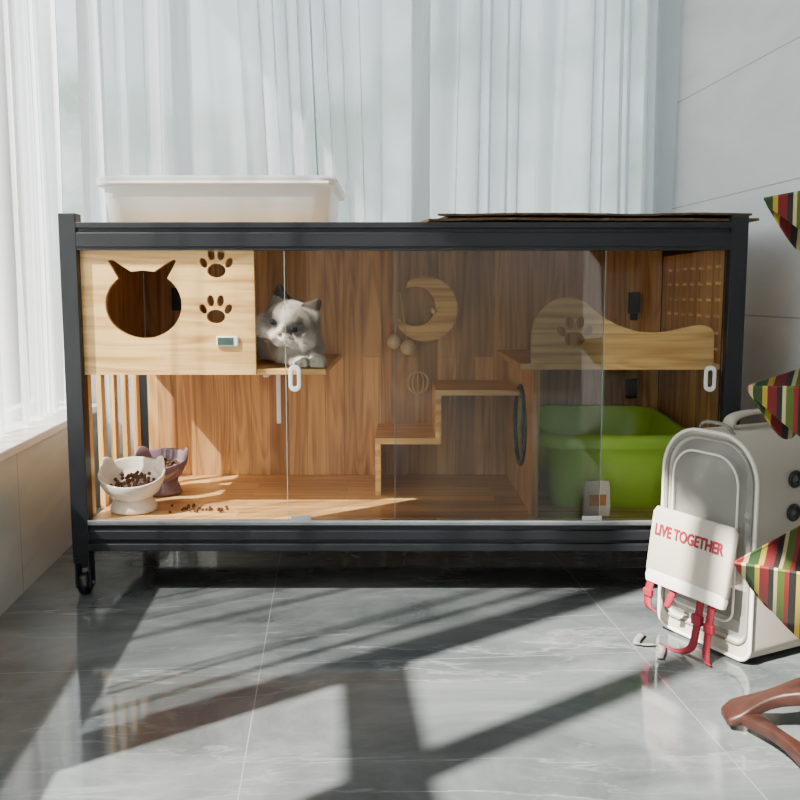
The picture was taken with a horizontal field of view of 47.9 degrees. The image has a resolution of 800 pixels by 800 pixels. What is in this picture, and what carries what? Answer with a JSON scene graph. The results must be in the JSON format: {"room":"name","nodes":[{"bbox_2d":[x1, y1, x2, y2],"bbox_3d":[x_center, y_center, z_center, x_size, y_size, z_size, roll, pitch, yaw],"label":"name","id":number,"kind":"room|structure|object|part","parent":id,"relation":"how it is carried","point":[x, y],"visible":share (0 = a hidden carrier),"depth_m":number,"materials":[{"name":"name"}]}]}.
{"room":"enclosed balcony","nodes":[
{"label":"enclosed balcony","id":0,"kind":"room"},
{"bbox_2d":[0,413,99,615],"bbox_3d":[-0.925,-0.560,0.160,0.253,2.600,5.800,-1,7,-5],"label":"wall","id":1,"kind":"structure","parent":0,"point":[36,527],"depth_m":2.39,"materials":[{"name":"grey tile"}]},
{"bbox_2d":[5,58,21,403],"bbox_3d":[-0.965,-0.663,0.094,0.004,1.980,5.700,-1,7,-5],"label":"pane","id":2,"kind":"object","parent":1,"relation":"attached to","point":[7,118],"depth_m":2.75,"materials":[{"name":"clear glass"}]},
{"bbox_2d":[0,0,65,432],"bbox_3d":[-1.030,-0.899,1.996,0.089,2.040,1.843,-1,7,-5],"label":"sheer curtain","id":3,"kind":"object","parent":1,"relation":"hanging from","point":[28,30],"visible":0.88,"depth_m":2.59,"materials":[{"name":"white fabric"}]},
{"bbox_2d":[0,401,96,462],"bbox_3d":[-0.919,0.356,0.269,0.265,0.025,5.800,-1,7,-5],"label":"windowsill","id":4,"kind":"structure","parent":1,"relation":"attached to","point":[15,439],"depth_m":2.46,"materials":[{"name":"stone"}]},
{"bbox_2d":[0,546,799,799],"bbox_3d":[0.105,0.751,0.401,2.320,0.060,5.800,-1,7,-5],"label":"floor","id":5,"kind":"structure","parent":0,"point":[180,675],"depth_m":1.76,"materials":[{"name":"grey tile"}]},
{"bbox_2d":[58,213,748,593],"bbox_3d":[0.009,-0.014,2.542,1.665,0.954,0.662,0,7,0],"label":"cage","id":6,"kind":"object","parent":5,"relation":"on","point":[411,435],"visible":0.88,"depth_m":2.49,"materials":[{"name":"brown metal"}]},
{"bbox_2d":[98,455,164,514],"bbox_3d":[-0.697,0.223,2.345,0.170,0.140,0.164,-1,7,-9],"label":"bowl","id":7,"kind":"object","parent":6,"relation":"on","point":[132,482],"visible":1,"depth_m":2.34,"materials":[{"name":"beige ceramic"}]},
{"bbox_2d":[135,446,187,496],"bbox_3d":[-0.683,0.203,2.560,0.160,0.130,0.157,1,7,6],"label":"bowl","id":8,"kind":"object","parent":6,"relation":"on","point":[176,460],"visible":0.48,"depth_m":2.57,"materials":[{"name":"ceramic"}]},
{"bbox_3d":[-0.683,0.190,2.558,0.160,0.083,0.157,1,7,6],"label":"dish","id":9,"kind":"part","parent":8,"relation":"part of","materials":[{"name":"ceramic"}]},
{"bbox_2d":[168,503,228,512],"bbox_3d":[-0.532,0.285,2.377,0.162,0.009,0.086,0,7,0],"label":"spilled kibble","id":10,"kind":"object","parent":6,"relation":"on","point":[219,509],"visible":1,"depth_m":2.36,"materials":[{"name":"brown food"}]},
{"bbox_2d":[96,175,344,221],"bbox_3d":[-0.468,-0.528,2.474,0.616,0.122,0.438,0,7,0],"label":"storage bin","id":11,"kind":"object","parent":6,"relation":"on","point":[129,198],"visible":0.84,"depth_m":2.28,"materials":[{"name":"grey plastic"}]},
{"bbox_2d":[256,284,327,367],"bbox_3d":[-0.322,-0.205,2.399,0.263,0.210,0.409,-1,7,-6],"label":"cat","id":12,"kind":"object","parent":6,"relation":"on","point":[305,347],"visible":0.9,"depth_m":2.25},
{"bbox_3d":[-0.258,-0.053,2.208,0.030,0.066,0.008,0,7,0],"label":"door handle","id":13,"kind":"part","parent":6,"relation":"part of","materials":[{"name":"white plastic"}]},
{"bbox_2d":[256,354,339,374],"bbox_3d":[-0.485,-0.102,2.518,0.600,0.015,0.544,0,7,0],"label":"shelf","id":14,"kind":"object","parent":6,"relation":"attached to","point":[265,367],"depth_m":2.29,"materials":[{"name":"brown wood"}]},
{"bbox_3d":[0.009,0.281,2.568,1.589,0.026,0.565,0,7,0],"label":"board","id":15,"kind":"part","parent":6,"relation":"part of","materials":[{"name":"brown wood"}]},
{"bbox_3d":[0.109,-0.032,2.218,0.778,0.667,0.005,0,7,0],"label":"glass door","id":16,"kind":"part","parent":6,"relation":"part of","materials":[{"name":"clear glass"}]},
{"bbox_2d":[420,212,758,222],"bbox_3d":[0.453,-0.468,2.381,0.834,0.023,0.421,0,7,0],"label":"flattened cardboard","id":17,"kind":"object","parent":6,"relation":"on","point":[690,216],"visible":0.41,"depth_m":2.18,"materials":[{"name":"brown cardboard"}]},
{"bbox_2d":[582,480,610,515],"bbox_3d":[0.500,0.251,2.291,0.072,0.092,0.020,-1,7,-8],"label":"packet","id":18,"kind":"object","parent":6,"relation":"on","point":[590,499],"visible":0.87,"depth_m":2.28,"materials":[{"name":"white paper"}]},
{"bbox_2d":[522,405,684,507],"bbox_3d":[0.565,0.155,2.536,0.406,0.230,0.430,0,7,0],"label":"box","id":19,"kind":"object","parent":6,"relation":"on","point":[635,440],"visible":0.71,"depth_m":2.37,"materials":[{"name":"plastic"}]},
{"bbox_3d":[0.765,-0.053,2.221,0.028,0.064,0.008,0,7,0],"label":"door handle","id":20,"kind":"part","parent":6,"relation":"part of","materials":[{"name":"white plastic"}]},
{"bbox_3d":[0.392,-0.033,2.231,0.807,0.667,0.005,0,7,0],"label":"glass door","id":21,"kind":"part","parent":6,"relation":"part of","materials":[{"name":"clear glass"}]},
{"bbox_2d":[633,409,799,666],"bbox_3d":[0.717,0.277,1.959,0.418,0.507,0.275,-3,8,-27],"label":"backpack","id":22,"kind":"object","parent":5,"relation":"on","point":[729,490],"visible":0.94,"depth_m":1.91,"materials":[{"name":"white plastic"}]},
{"bbox_3d":[0.672,0.060,1.913,0.017,0.033,0.107,-3,8,-27],"label":"cord handle","id":23,"kind":"part","parent":22,"relation":"part of","materials":[{"name":"grey fabric"}]},
{"bbox_3d":[0.778,0.041,1.965,0.177,0.040,0.030,-3,8,-27],"label":"handle","id":24,"kind":"part","parent":22,"relation":"part of","materials":[{"name":"white plastic"}]},
{"bbox_2d":[721,191,799,766],"bbox_3d":[0.775,0.011,1.497,0.467,1.149,0.412,-4,8,-27],"label":"chair","id":25,"kind":"object","parent":5,"relation":"on","point":[771,571],"visible":1,"depth_m":1.52,"materials":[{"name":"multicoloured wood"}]},
{"bbox_3d":[0.688,0.530,1.584,0.226,0.080,0.071,1,7,5],"label":"leg","id":26,"kind":"part","parent":25,"relation":"part of","materials":[{"name":"brown wood"}]},
{"bbox_3d":[0.637,0.574,1.435,0.040,0.045,0.322,-1,7,-12],"label":"leg","id":27,"kind":"part","parent":25,"relation":"part of","materials":[{"name":"brown wood"}]},
{"bbox_2d":[672,0,799,424],"bbox_3d":[1.211,-0.581,0.334,0.100,2.600,5.800,-1,7,-5],"label":"wall","id":28,"kind":"structure","parent":0,"point":[737,142],"depth_m":2.52,"materials":[{"name":"white tile"}]},
{"bbox_2d":[86,0,681,499],"bbox_3d":[-0.038,-0.820,2.942,1.935,2.420,0.107,-1,7,-5],"label":"sheer curtain","id":29,"kind":"object","parent":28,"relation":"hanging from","point":[419,110],"visible":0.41,"depth_m":2.93,"materials":[{"name":"white fabric"}]},
{"bbox_3d":[-0.064,-0.906,3.070,1.990,2.600,0.100,-1,7,-5],"label":"wall","id":30,"kind":"structure","parent":0,"visible":0},
{"bbox_2d":[75,0,96,402],"bbox_3d":[-0.064,-0.981,3.066,1.990,2.150,0.050,-1,7,-5],"label":"frame","id":31,"kind":"object","parent":30,"relation":"attached to","point":[80,4],"visible":0.02,"depth_m":2.96,"materials":[{"name":"white"}]}
]}

